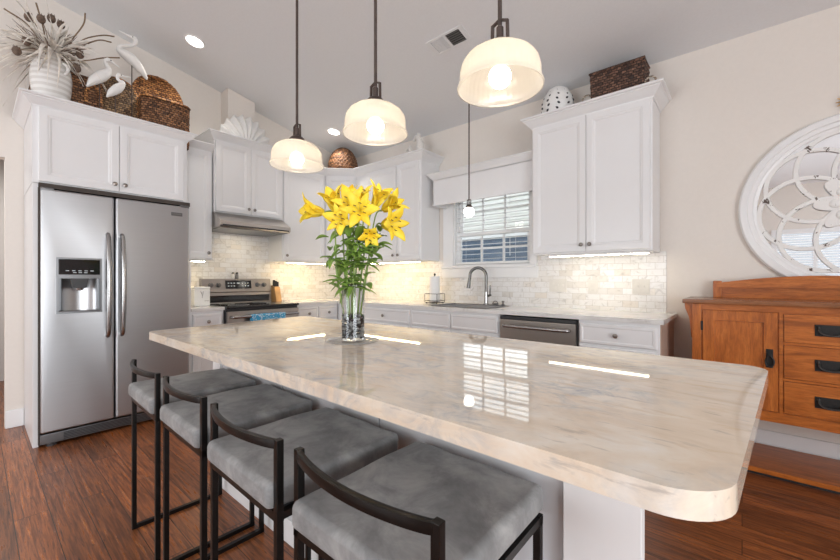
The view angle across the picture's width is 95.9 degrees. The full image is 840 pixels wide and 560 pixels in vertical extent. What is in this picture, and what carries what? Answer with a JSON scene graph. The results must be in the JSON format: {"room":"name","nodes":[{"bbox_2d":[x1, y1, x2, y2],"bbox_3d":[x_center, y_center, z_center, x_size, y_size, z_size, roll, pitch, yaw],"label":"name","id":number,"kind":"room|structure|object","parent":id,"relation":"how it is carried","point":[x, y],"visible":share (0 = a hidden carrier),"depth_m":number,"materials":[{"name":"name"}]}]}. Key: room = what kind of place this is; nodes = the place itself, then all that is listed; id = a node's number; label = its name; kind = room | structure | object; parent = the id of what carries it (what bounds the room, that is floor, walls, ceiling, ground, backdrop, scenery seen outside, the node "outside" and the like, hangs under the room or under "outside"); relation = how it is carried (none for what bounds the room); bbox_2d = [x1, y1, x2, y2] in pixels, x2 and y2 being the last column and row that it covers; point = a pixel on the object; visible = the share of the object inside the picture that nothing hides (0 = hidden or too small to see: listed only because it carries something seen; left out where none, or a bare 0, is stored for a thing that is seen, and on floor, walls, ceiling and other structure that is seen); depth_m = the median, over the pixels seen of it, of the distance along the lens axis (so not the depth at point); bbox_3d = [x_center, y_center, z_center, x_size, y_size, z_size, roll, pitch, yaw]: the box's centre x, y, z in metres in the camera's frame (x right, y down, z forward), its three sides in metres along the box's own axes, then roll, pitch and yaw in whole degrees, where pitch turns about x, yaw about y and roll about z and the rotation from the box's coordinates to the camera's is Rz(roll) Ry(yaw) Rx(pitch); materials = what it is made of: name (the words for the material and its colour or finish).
{"room":"kitchen","nodes":[
{"label":"kitchen","id":0,"kind":"room"},
{"bbox_2d":[0,159,3,380],"bbox_3d":[-4.447,-0.151,3.384,2.101,2.661,2.001,0,0,40],"label":"wall","id":1,"kind":"structure","parent":0,"point":[1,160],"depth_m":4.39,"materials":[{"name":"paint"}]},
{"bbox_2d":[0,0,337,426],"bbox_3d":[-3.595,-0.720,2.687,0.100,3.798,7.640,0,0,40],"label":"wall","id":2,"kind":"structure","parent":0,"point":[204,102],"depth_m":3.06,"materials":[{"name":"beige paint"}]},
{"bbox_2d":[5,408,23,428],"bbox_3d":[-3.233,1.109,3.024,0.016,0.140,0.102,0,0,40],"label":"baseboard","id":3,"kind":"structure","parent":2,"relation":"attached to","point":[13,418],"depth_m":3.02,"materials":[{"name":"white paint"}]},
{"bbox_2d":[12,87,197,203],"bbox_3d":[-2.611,-0.982,3.195,0.732,0.612,1.098,0,0,40],"label":"upper cabinet","id":4,"kind":"object","parent":2,"relation":"attached to","point":[67,142],"visible":0.98,"depth_m":2.91,"materials":[{"name":"white paint"}]},
{"bbox_2d":[29,48,72,100],"bbox_3d":[-2.726,-1.446,2.804,0.248,0.447,0.234,0,0,40],"label":"ceramic vase","id":5,"kind":"object","parent":4,"relation":"on","point":[38,81],"visible":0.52,"depth_m":2.73,"materials":[{"name":"white ceramic"}]},
{"bbox_2d":[0,0,119,103],"bbox_3d":[-2.785,-1.677,2.749,0.800,0.792,0.744,0,0,4],"label":"dried arrangement","id":6,"kind":"object","parent":5,"relation":"in","point":[70,52],"visible":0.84,"depth_m":2.74,"materials":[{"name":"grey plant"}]},
{"bbox_2d":[70,71,103,108],"bbox_3d":[-2.739,-1.415,3.059,0.311,0.385,0.250,0,0,40],"label":"wicker basket","id":7,"kind":"object","parent":4,"relation":"on","point":[85,95],"visible":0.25,"depth_m":2.98,"materials":[{"name":"brown wicker"}]},
{"bbox_2d":[86,57,119,107],"bbox_3d":[-2.491,-1.491,2.984,0.203,0.534,0.086,0,0,-37],"label":"figurine","id":8,"kind":"object","parent":4,"relation":"on","point":[105,74],"visible":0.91,"depth_m":2.96,"materials":[{"name":"white ceramic"}]},
{"bbox_2d":[106,73,130,112],"bbox_3d":[-2.409,-1.437,3.033,0.067,0.425,0.162,0,0,40],"label":"figurine","id":9,"kind":"object","parent":4,"relation":"on","point":[117,88],"visible":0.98,"depth_m":3.01,"materials":[{"name":"white ceramic"}]},
{"bbox_2d":[102,76,138,118],"bbox_3d":[-2.561,-1.478,3.230,0.126,0.515,0.276,0,0,40],"label":"wicker basket","id":10,"kind":"object","parent":4,"relation":"on","point":[123,100],"visible":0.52,"depth_m":3.24,"materials":[{"name":"brown wicker"}]},
{"bbox_2d":[116,31,147,116],"bbox_3d":[-2.444,-1.645,3.217,0.090,0.842,0.222,0,0,40],"label":"figurine","id":11,"kind":"object","parent":4,"relation":"on","point":[130,58],"visible":0.92,"depth_m":3.20,"materials":[{"name":"white ceramic"}]},
{"bbox_2d":[132,75,190,150],"bbox_3d":[-2.381,-1.572,3.500,0.363,0.705,0.429,0,0,40],"label":"wicker basket","id":12,"kind":"object","parent":4,"relation":"on","point":[159,102],"visible":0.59,"depth_m":3.45,"materials":[{"name":"brown wicker"}]},
{"bbox_2d":[187,139,214,259],"bbox_3d":[-2.306,-0.775,3.817,0.382,1.157,0.300,0,0,40],"label":"upper cabinet","id":13,"kind":"object","parent":2,"relation":"attached to","point":[199,154],"visible":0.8,"depth_m":3.76,"materials":[{"name":"white paint"}]},
{"bbox_2d":[191,259,205,261],"bbox_3d":[-2.249,-0.185,3.755,0.040,0.021,0.230,0,0,40],"label":"light","id":14,"kind":"object","parent":13,"relation":"attached to","point":[192,260],"visible":0.54,"depth_m":3.77,"materials":[{"name":"white paint"}]},
{"bbox_2d":[221,88,254,123],"bbox_3d":[-2.055,-1.779,4.284,0.180,0.596,0.299,0,0,40],"label":"chase","id":15,"kind":"object","parent":2,"relation":"attached to","point":[232,103],"visible":0.43,"depth_m":4.19,"materials":[{"name":"beige paint"}]},
{"bbox_2d":[194,128,281,219],"bbox_3d":[-1.954,-1.093,4.224,0.401,0.813,0.885,0,0,40],"label":"upper cabinet","id":16,"kind":"object","parent":2,"relation":"attached to","point":[244,182],"visible":0.84,"depth_m":4.06,"materials":[{"name":"white paint"}]},
{"bbox_2d":[220,114,269,143],"bbox_3d":[-1.920,-1.622,4.197,0.104,0.375,0.605,0,0,40],"label":"scallop shell","id":17,"kind":"object","parent":16,"relation":"on","point":[240,126],"visible":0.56,"depth_m":4.15,"materials":[{"name":"white ceramic"}]},
{"bbox_2d":[212,212,290,236],"bbox_3d":[-1.911,-0.600,4.177,0.529,0.170,0.758,0,0,40],"label":"range hood","id":18,"kind":"object","parent":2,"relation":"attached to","point":[221,222],"visible":0.8,"depth_m":4.02,"materials":[{"name":"metal"}]},
{"bbox_2d":[191,232,343,299],"bbox_3d":[-1.822,-0.228,4.691,0.008,0.986,2.290,0,0,40],"label":"backsplash","id":19,"kind":"structure","parent":2,"relation":"attached to","point":[247,255],"depth_m":4.56,"materials":[{"name":"tile"}]},
{"bbox_2d":[268,167,325,262],"bbox_3d":[-1.514,-0.814,4.741,0.403,1.201,0.595,0,0,40],"label":"upper cabinet","id":20,"kind":"object","parent":2,"relation":"attached to","point":[301,244],"visible":0.8,"depth_m":4.61,"materials":[{"name":"white paint"}]},
{"bbox_2d":[286,261,325,263],"bbox_3d":[-1.414,-0.203,4.738,0.040,0.021,0.550,0,0,40],"label":"light","id":21,"kind":"object","parent":20,"relation":"attached to","point":[286,261],"visible":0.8,"depth_m":4.70,"materials":[{"name":"white paint"}]},
{"bbox_2d":[0,381,839,559],"bbox_3d":[-1.412,1.209,0.832,10.030,0.060,7.840,0,0,40],"label":"floor","id":22,"kind":"structure","parent":0,"point":[70,499],"depth_m":1.91,"materials":[{"name":"brown wood"}]},
{"bbox_2d":[24,183,38,447],"bbox_3d":[-2.937,0.253,2.861,0.658,1.853,0.030,0,0,40],"label":"cabinet surround","id":23,"kind":"object","parent":22,"relation":"on","point":[31,197],"visible":0.99,"depth_m":2.68,"materials":[{"name":"white paint"}]},
{"bbox_2d":[38,182,189,446],"bbox_3d":[-2.559,0.252,3.178,0.796,1.854,0.950,0,0,40],"label":"refrigerator","id":24,"kind":"object","parent":22,"relation":"on","point":[112,272],"visible":0.95,"depth_m":2.87,"materials":[{"name":"metal"}]},
{"bbox_2d":[189,204,190,372],"bbox_3d":[-2.311,0.253,3.605,0.650,1.853,0.022,0,0,40],"label":"cabinet surround","id":25,"kind":"object","parent":22,"relation":"on","point":[190,204],"visible":0.12,"depth_m":3.40,"materials":[{"name":"white paint"}]},
{"bbox_2d":[128,359,255,559],"bbox_3d":[-1.086,0.779,1.796,0.410,0.800,0.446,0,0,42],"label":"bar stool","id":26,"kind":"object","parent":22,"relation":"on","point":[147,395],"visible":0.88,"depth_m":1.72,"materials":[{"name":"grey fabric"}]},
{"bbox_2d":[128,368,255,413],"bbox_3d":[-1.076,0.513,1.799,0.399,0.071,0.428,0,0,42],"label":"seat cushion","id":27,"kind":"object","parent":26,"relation":"on","point":[208,382],"depth_m":1.73,"materials":[{"name":"grey fabric"}]},
{"bbox_2d":[191,310,222,372],"bbox_3d":[-2.187,0.737,3.705,0.649,0.884,0.285,0,0,40],"label":"base cabinet","id":28,"kind":"object","parent":22,"relation":"on","point":[203,318],"visible":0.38,"depth_m":3.49,"materials":[{"name":"white paint"}]},
{"bbox_2d":[191,305,224,311],"bbox_3d":[-2.208,0.280,3.723,0.656,0.030,0.288,0,0,40],"label":"countertop","id":29,"kind":"structure","parent":28,"relation":"on","point":[193,308],"depth_m":3.55,"materials":[{"name":"white stone"}]},
{"bbox_2d":[191,287,209,305],"bbox_3d":[-2.190,0.170,3.770,0.134,0.190,0.148,0,0,40],"label":"canister","id":30,"kind":"object","parent":29,"relation":"on","point":[200,296],"visible":0.8,"depth_m":3.72,"materials":[{"name":"white ceramic"}]},
{"bbox_2d":[160,376,311,559],"bbox_3d":[-0.727,0.779,1.487,0.410,0.800,0.446,0,0,41],"label":"bar stool","id":31,"kind":"object","parent":22,"relation":"on","point":[247,408],"visible":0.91,"depth_m":1.41,"materials":[{"name":"grey fabric"}]},
{"bbox_2d":[160,384,311,447],"bbox_3d":[-0.717,0.513,1.491,0.399,0.071,0.428,0,0,41],"label":"seat cushion","id":32,"kind":"object","parent":31,"relation":"on","point":[247,408],"depth_m":1.41,"materials":[{"name":"grey fabric"}]},
{"bbox_2d":[199,279,298,323],"bbox_3d":[-1.820,0.587,4.092,0.756,1.184,0.770,0,0,40],"label":"range","id":33,"kind":"object","parent":22,"relation":"on","point":[241,298],"visible":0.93,"depth_m":4.12,"materials":[{"name":"silver metal"}]},
{"bbox_2d":[210,301,298,308],"bbox_3d":[-1.832,0.273,4.102,0.655,0.023,0.770,0,0,40],"label":"cooktop","id":34,"kind":"object","parent":33,"relation":"in","point":[227,304],"depth_m":4.03,"materials":[{"name":"black glass"}]},
{"bbox_2d":[250,312,285,320],"bbox_3d":[-1.542,0.414,3.859,0.045,0.139,0.360,0,0,40],"label":"dish towel","id":35,"kind":"object","parent":33,"relation":"hanging from","point":[264,316],"visible":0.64,"depth_m":3.83,"materials":[{"name":"blue fabric"}]},
{"bbox_2d":[207,402,397,559],"bbox_3d":[-0.362,0.779,1.163,0.410,0.800,0.446,0,0,42],"label":"bar stool","id":36,"kind":"object","parent":22,"relation":"on","point":[258,462],"visible":0.89,"depth_m":1.07,"materials":[{"name":"grey fabric"}]},
{"bbox_2d":[207,407,397,508],"bbox_3d":[-0.353,0.513,1.167,0.399,0.071,0.428,0,0,42],"label":"seat cushion","id":37,"kind":"object","parent":36,"relation":"on","point":[339,444],"depth_m":1.08,"materials":[{"name":"grey fabric"}]},
{"bbox_2d":[297,303,336,318],"bbox_3d":[-1.405,0.737,4.625,0.649,0.884,0.560,0,0,40],"label":"base cabinet","id":38,"kind":"object","parent":22,"relation":"on","point":[329,311],"visible":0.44,"depth_m":4.45,"materials":[{"name":"white paint"}]},
{"bbox_2d":[338,303,410,327],"bbox_3d":[-0.373,0.737,4.484,1.205,0.884,0.649,0,0,40],"label":"base cabinet","id":39,"kind":"object","parent":22,"relation":"on","point":[393,316],"visible":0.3,"depth_m":4.09,"materials":[{"name":"white paint"}]},
{"bbox_2d":[280,298,676,324],"bbox_3d":[0.067,0.280,3.790,4.037,0.031,1.200,0,0,40],"label":"countertop","id":40,"kind":"structure","parent":39,"relation":"on","point":[656,318],"depth_m":3.20,"materials":[{"name":"white stone"}]},
{"bbox_2d":[271,280,281,300],"bbox_3d":[-1.742,0.138,4.599,0.130,0.255,0.068,0,0,40],"label":"knife block","id":41,"kind":"object","parent":40,"relation":"on","point":[275,289],"visible":0.99,"depth_m":4.58,"materials":[{"name":"brown wood"}]},
{"bbox_2d":[425,273,444,303],"bbox_3d":[0.163,0.100,4.192,0.176,0.330,0.146,0,0,40],"label":"paper towel holder","id":42,"kind":"object","parent":40,"relation":"on","point":[434,293],"visible":0.98,"depth_m":4.14,"materials":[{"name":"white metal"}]},
{"bbox_2d":[431,303,509,308],"bbox_3d":[0.494,0.351,3.763,0.641,0.187,0.445,0,0,40],"label":"sink","id":43,"kind":"object","parent":40,"relation":"in","point":[465,305],"visible":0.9,"depth_m":3.86,"materials":[{"name":"metal"}]},
{"bbox_2d":[445,304,495,307],"bbox_3d":[0.484,0.354,3.752,0.597,0.181,0.372,0,0,40],"label":"basin","id":44,"kind":"object","parent":43,"relation":"in","point":[448,305],"depth_m":3.88,"materials":[{"name":"silver metal"}]},
{"bbox_2d":[466,266,490,304],"bbox_3d":[0.609,0.063,3.906,0.271,0.390,0.060,0,0,30],"label":"kitchen faucet","id":45,"kind":"object","parent":40,"relation":"on","point":[486,295],"visible":1,"depth_m":3.86,"materials":[{"name":"silver metal"}]},
{"bbox_2d":[292,442,542,559],"bbox_3d":[-0.005,0.779,0.859,0.410,0.800,0.446,0,0,40],"label":"bar stool","id":46,"kind":"object","parent":22,"relation":"on","point":[419,500],"visible":1,"depth_m":0.79,"materials":[{"name":"grey fabric"}]},
{"bbox_2d":[411,308,503,337],"bbox_3d":[0.474,0.737,3.764,1.012,0.884,0.649,0,0,40],"label":"base cabinet","id":47,"kind":"object","parent":22,"relation":"on","point":[483,324],"visible":0.22,"depth_m":3.49,"materials":[{"name":"white paint"}]},
{"bbox_2d":[149,316,767,559],"bbox_3d":[-0.210,0.722,1.566,2.463,0.914,0.975,0,0,40],"label":"kitchen island","id":48,"kind":"object","parent":22,"relation":"on","point":[608,438],"visible":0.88,"depth_m":0.88,"materials":[{"name":"beige stone"}]},
{"bbox_3d":[-0.287,0.262,1.625,0.224,0.006,0.224,0,0,40],"label":"coaster","id":49,"kind":"object","parent":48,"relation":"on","visible":0},
{"bbox_2d":[342,284,363,340],"bbox_3d":[-0.287,0.140,1.625,0.096,0.238,0.096,0,0,40],"label":"flower vase","id":50,"kind":"object","parent":49,"relation":"on","point":[353,307],"visible":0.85,"depth_m":1.58,"materials":[{"name":"clear glass"}]},
{"bbox_2d":[298,179,409,306],"bbox_3d":[-0.289,-0.132,1.620,0.477,0.596,0.271,0,0,12],"label":"lily bouquet","id":51,"kind":"object","parent":50,"relation":"in","point":[354,202],"visible":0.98,"depth_m":1.58,"materials":[{"name":"yellow plant"}]},
{"bbox_2d":[500,315,578,345],"bbox_3d":[1.085,0.743,3.199,0.634,0.872,0.660,0,0,40],"label":"dishwasher","id":52,"kind":"object","parent":22,"relation":"on","point":[562,331],"visible":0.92,"depth_m":2.96,"materials":[{"name":"silver metal"}]},
{"bbox_2d":[579,319,673,356],"bbox_3d":[1.552,0.737,2.849,0.520,0.884,0.649,0,0,40],"label":"base cabinet","id":53,"kind":"object","parent":22,"relation":"on","point":[652,339],"visible":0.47,"depth_m":2.62,"materials":[{"name":"white paint"}]},
{"bbox_2d":[682,276,839,493],"bbox_3d":[2.397,0.579,2.243,1.350,1.201,0.487,0,0,40],"label":"sideboard","id":54,"kind":"object","parent":22,"relation":"on","point":[786,327],"visible":0.89,"depth_m":2.24,"materials":[{"name":"oak"},{"name":"black metal"}]},
{"bbox_2d":[748,442,839,491],"bbox_3d":[2.404,1.143,2.250,1.270,0.028,0.458,0,0,40],"label":"shelf","id":55,"kind":"object","parent":54,"relation":"attached to","point":[819,472],"depth_m":2.29,"materials":[{"name":"brown wood"}]},
{"bbox_2d":[53,0,839,157],"bbox_3d":[-0.612,-2.213,0.152,7.930,1.012,7.880,0,0,40],"label":"ceiling","id":56,"kind":"structure","parent":0,"point":[250,50],"depth_m":3.18,"materials":[{"name":"grey paint"}]},
{"bbox_2d":[183,34,205,48],"bbox_3d":[-2.063,-2.175,3.472,0.184,0.040,0.180,0,0,45],"label":"recessed light","id":57,"kind":"object","parent":56,"relation":"in","point":[194,41],"visible":1,"depth_m":3.47,"materials":[{"name":"white paint"}]},
{"bbox_2d":[269,0,323,172],"bbox_3d":[-0.617,-1.403,1.902,0.262,1.671,0.262,0,0,-9],"label":"pendant light","id":58,"kind":"object","parent":56,"relation":"hanging from","point":[294,154],"visible":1,"depth_m":1.88,"materials":[{"name":"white glass"}]},
{"bbox_2d":[327,128,340,135],"bbox_3d":[-1.083,-1.851,4.765,0.184,0.040,0.180,0,0,45],"label":"recessed light","id":59,"kind":"object","parent":56,"relation":"in","point":[332,131],"visible":1,"depth_m":4.76,"materials":[{"name":"white paint"}]},
{"bbox_2d":[342,0,407,145],"bbox_3d":[-0.180,-1.411,1.530,0.262,1.656,0.262,0,0,0],"label":"pendant light","id":60,"kind":"object","parent":56,"relation":"hanging from","point":[372,121],"visible":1,"depth_m":1.51,"materials":[{"name":"beige glass"}]},
{"bbox_2d":[373,86,377,95],"bbox_3d":[-0.180,-0.713,1.530,0.034,0.127,0.034,0,0,40],"label":"socket","id":61,"kind":"object","parent":60,"relation":"attached to","point":[375,89],"depth_m":1.52,"materials":[{"name":"grey metal"}]},
{"bbox_2d":[425,25,471,55],"bbox_3d":[0.231,-1.935,3.083,0.353,0.040,0.165,0,0,40],"label":"ceiling vent","id":62,"kind":"object","parent":56,"relation":"in","point":[457,36],"visible":1,"depth_m":3.07,"materials":[{"name":"paint"}]},
{"bbox_2d":[464,104,473,216],"bbox_3d":[0.474,-1.212,3.665,0.128,1.223,0.128,0,0,40],"label":"pendant light","id":63,"kind":"object","parent":56,"relation":"hanging from","point":[468,211],"visible":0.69,"depth_m":3.66,"materials":[{"name":"beige glass"}]},
{"bbox_2d":[457,0,544,107],"bbox_3d":[0.246,-1.413,1.169,0.262,1.652,0.262,0,0,0],"label":"pendant light","id":64,"kind":"object","parent":56,"relation":"hanging from","point":[500,71],"visible":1,"depth_m":1.16,"materials":[{"name":"beige glass"}]},
{"bbox_2d":[496,25,503,36],"bbox_3d":[0.246,-0.717,1.169,0.034,0.127,0.034,0,0,40],"label":"socket","id":65,"kind":"object","parent":64,"relation":"attached to","point":[499,29],"depth_m":1.16,"materials":[{"name":"grey metal"}]},
{"bbox_2d":[356,5,839,443],"bbox_3d":[1.862,-0.276,3.142,7.830,2.911,0.121,0,0,40],"label":"wall","id":66,"kind":"structure","parent":0,"point":[733,101],"depth_m":2.79,"materials":[{"name":"beige paint"}]},
{"bbox_2d":[325,168,355,263],"bbox_3d":[-1.047,-0.814,5.110,0.637,1.201,0.637,0,0,40],"label":"upper cabinet","id":67,"kind":"object","parent":66,"relation":"attached to","point":[334,177],"visible":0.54,"depth_m":4.88,"materials":[{"name":"white paint"}]},
{"bbox_2d":[324,147,357,167],"bbox_3d":[-1.030,-1.546,5.074,0.411,0.420,0.411,0,0,37],"label":"wicker basket","id":68,"kind":"object","parent":67,"relation":"on","point":[342,157],"visible":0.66,"depth_m":4.92,"materials":[{"name":"wicker"}]},
{"bbox_2d":[353,148,444,262],"bbox_3d":[-0.298,-0.814,4.628,1.193,1.201,0.404,0,0,40],"label":"upper cabinet","id":69,"kind":"object","parent":66,"relation":"attached to","point":[407,171],"visible":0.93,"depth_m":4.33,"materials":[{"name":"white paint"}]},
{"bbox_2d":[370,260,420,263],"bbox_3d":[-0.377,-0.203,4.591,1.000,0.021,0.040,0,0,40],"label":"light","id":70,"kind":"object","parent":69,"relation":"attached to","point":[413,260],"visible":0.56,"depth_m":4.45,"materials":[{"name":"white paint"}]},
{"bbox_2d":[406,145,412,151],"bbox_3d":[-0.124,-1.470,4.528,0.115,0.268,0.068,0,0,40],"label":"seahorse figurine","id":71,"kind":"object","parent":69,"relation":"on","point":[409,149],"visible":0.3,"depth_m":4.51,"materials":[{"name":"white ceramic"}]},
{"bbox_2d":[413,132,423,149],"bbox_3d":[-0.024,-1.522,4.403,0.159,0.372,0.094,0,0,40],"label":"seahorse figurine","id":72,"kind":"object","parent":69,"relation":"on","point":[419,141],"visible":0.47,"depth_m":4.36,"materials":[{"name":"white ceramic"}]},
{"bbox_2d":[426,150,531,208],"bbox_3d":[0.636,-0.980,3.901,1.234,0.349,0.308,0,0,40],"label":"window valance","id":73,"kind":"object","parent":66,"relation":"attached to","point":[511,174],"visible":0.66,"depth_m":3.76,"materials":[{"name":"white paint"}]},
{"bbox_2d":[441,191,537,277],"bbox_3d":[0.735,-0.566,4.070,1.151,1.101,0.166,0,0,40],"label":"window","id":74,"kind":"structure","parent":66,"relation":"in","point":[449,268],"depth_m":4.15,"materials":[{"name":"white paint"}]},
{"bbox_2d":[456,193,528,264],"bbox_3d":[0.751,-0.593,4.039,0.885,0.858,0.051,0,0,40],"label":"window blind","id":75,"kind":"object","parent":74,"relation":"attached to","point":[515,201],"visible":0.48,"depth_m":3.98,"materials":[{"name":"white plastic"}]},
{"bbox_2d":[348,251,665,312],"bbox_3d":[0.428,0.022,4.276,3.975,0.486,0.008,0,0,40],"label":"backsplash","id":76,"kind":"structure","parent":66,"relation":"attached to","point":[614,274],"depth_m":3.56,"materials":[{"name":"tile"}]},
{"bbox_2d":[549,279,566,291],"bbox_3d":[1.284,0.057,3.534,0.165,0.122,0.016,0,0,40],"label":"switch plate","id":77,"kind":"object","parent":76,"relation":"attached to","point":[555,285],"visible":1,"depth_m":3.53,"materials":[{"name":"plastic"}]},
{"bbox_2d":[588,280,597,293],"bbox_3d":[1.522,0.070,3.336,0.085,0.122,0.009,0,0,40],"label":"switch plate","id":78,"kind":"object","parent":76,"relation":"attached to","point":[592,284],"visible":1,"depth_m":3.33,"materials":[{"name":"plastic"}]},
{"bbox_2d":[632,279,649,293],"bbox_3d":[1.802,0.061,3.094,0.128,0.122,0.016,0,0,40],"label":"switch plate","id":79,"kind":"object","parent":76,"relation":"attached to","point":[639,286],"visible":1,"depth_m":3.09,"materials":[{"name":"plastic"}]},
{"bbox_2d":[520,78,671,256],"bbox_3d":[1.428,-0.814,3.162,1.078,1.201,0.404,0,0,40],"label":"upper cabinet","id":80,"kind":"object","parent":66,"relation":"attached to","point":[596,161],"visible":0.99,"depth_m":2.99,"materials":[{"name":"white paint"}]},
{"bbox_2d":[541,86,573,112],"bbox_3d":[1.232,-1.527,3.388,0.296,0.382,0.290,0,0,40],"label":"vase","id":81,"kind":"object","parent":80,"relation":"on","point":[557,97],"visible":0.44,"depth_m":3.28,"materials":[{"name":"white ceramic"}]},
{"bbox_2d":[548,250,650,256],"bbox_3d":[1.418,-0.203,3.067,0.770,0.021,0.040,0,0,40],"label":"light","id":82,"kind":"object","parent":80,"relation":"attached to","point":[648,251],"visible":0.98,"depth_m":3.02,"materials":[{"name":"white paint"}]},
{"bbox_2d":[582,55,656,100],"bbox_3d":[1.605,-1.510,3.055,0.542,0.349,0.217,0,0,40],"label":"wicker basket","id":83,"kind":"object","parent":80,"relation":"on","point":[633,72],"visible":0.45,"depth_m":2.97,"materials":[{"name":"wicker"}]},
{"bbox_2d":[738,114,839,276],"bbox_3d":[2.695,-0.476,2.325,1.136,1.136,0.042,0,0,40],"label":"wall mirror","id":84,"kind":"object","parent":66,"relation":"attached to","point":[789,209],"visible":0.97,"depth_m":2.50,"materials":[{"name":"white paint"}]},
{"bbox_2d":[754,428,839,459],"bbox_3d":[3.392,1.109,1.753,3.700,0.140,0.016,0,0,40],"label":"baseboard","id":85,"kind":"structure","parent":66,"relation":"attached to","point":[771,438],"depth_m":2.50,"materials":[{"name":"white paint"}]},
{"label":"outside","id":86,"kind":"structure","parent":0,"visible":0},
{"bbox_3d":[2.810,1.629,7.940,18.000,0.100,8.260,0,0,40],"label":"lawn","id":87,"kind":"structure","parent":86,"visible":0},
{"bbox_2d":[462,192,528,261],"bbox_3d":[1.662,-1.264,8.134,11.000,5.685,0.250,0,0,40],"label":"neighbor house","id":88,"kind":"structure","parent":87,"relation":"on","point":[521,254],"depth_m":8.04,"materials":[{"name":"white"}]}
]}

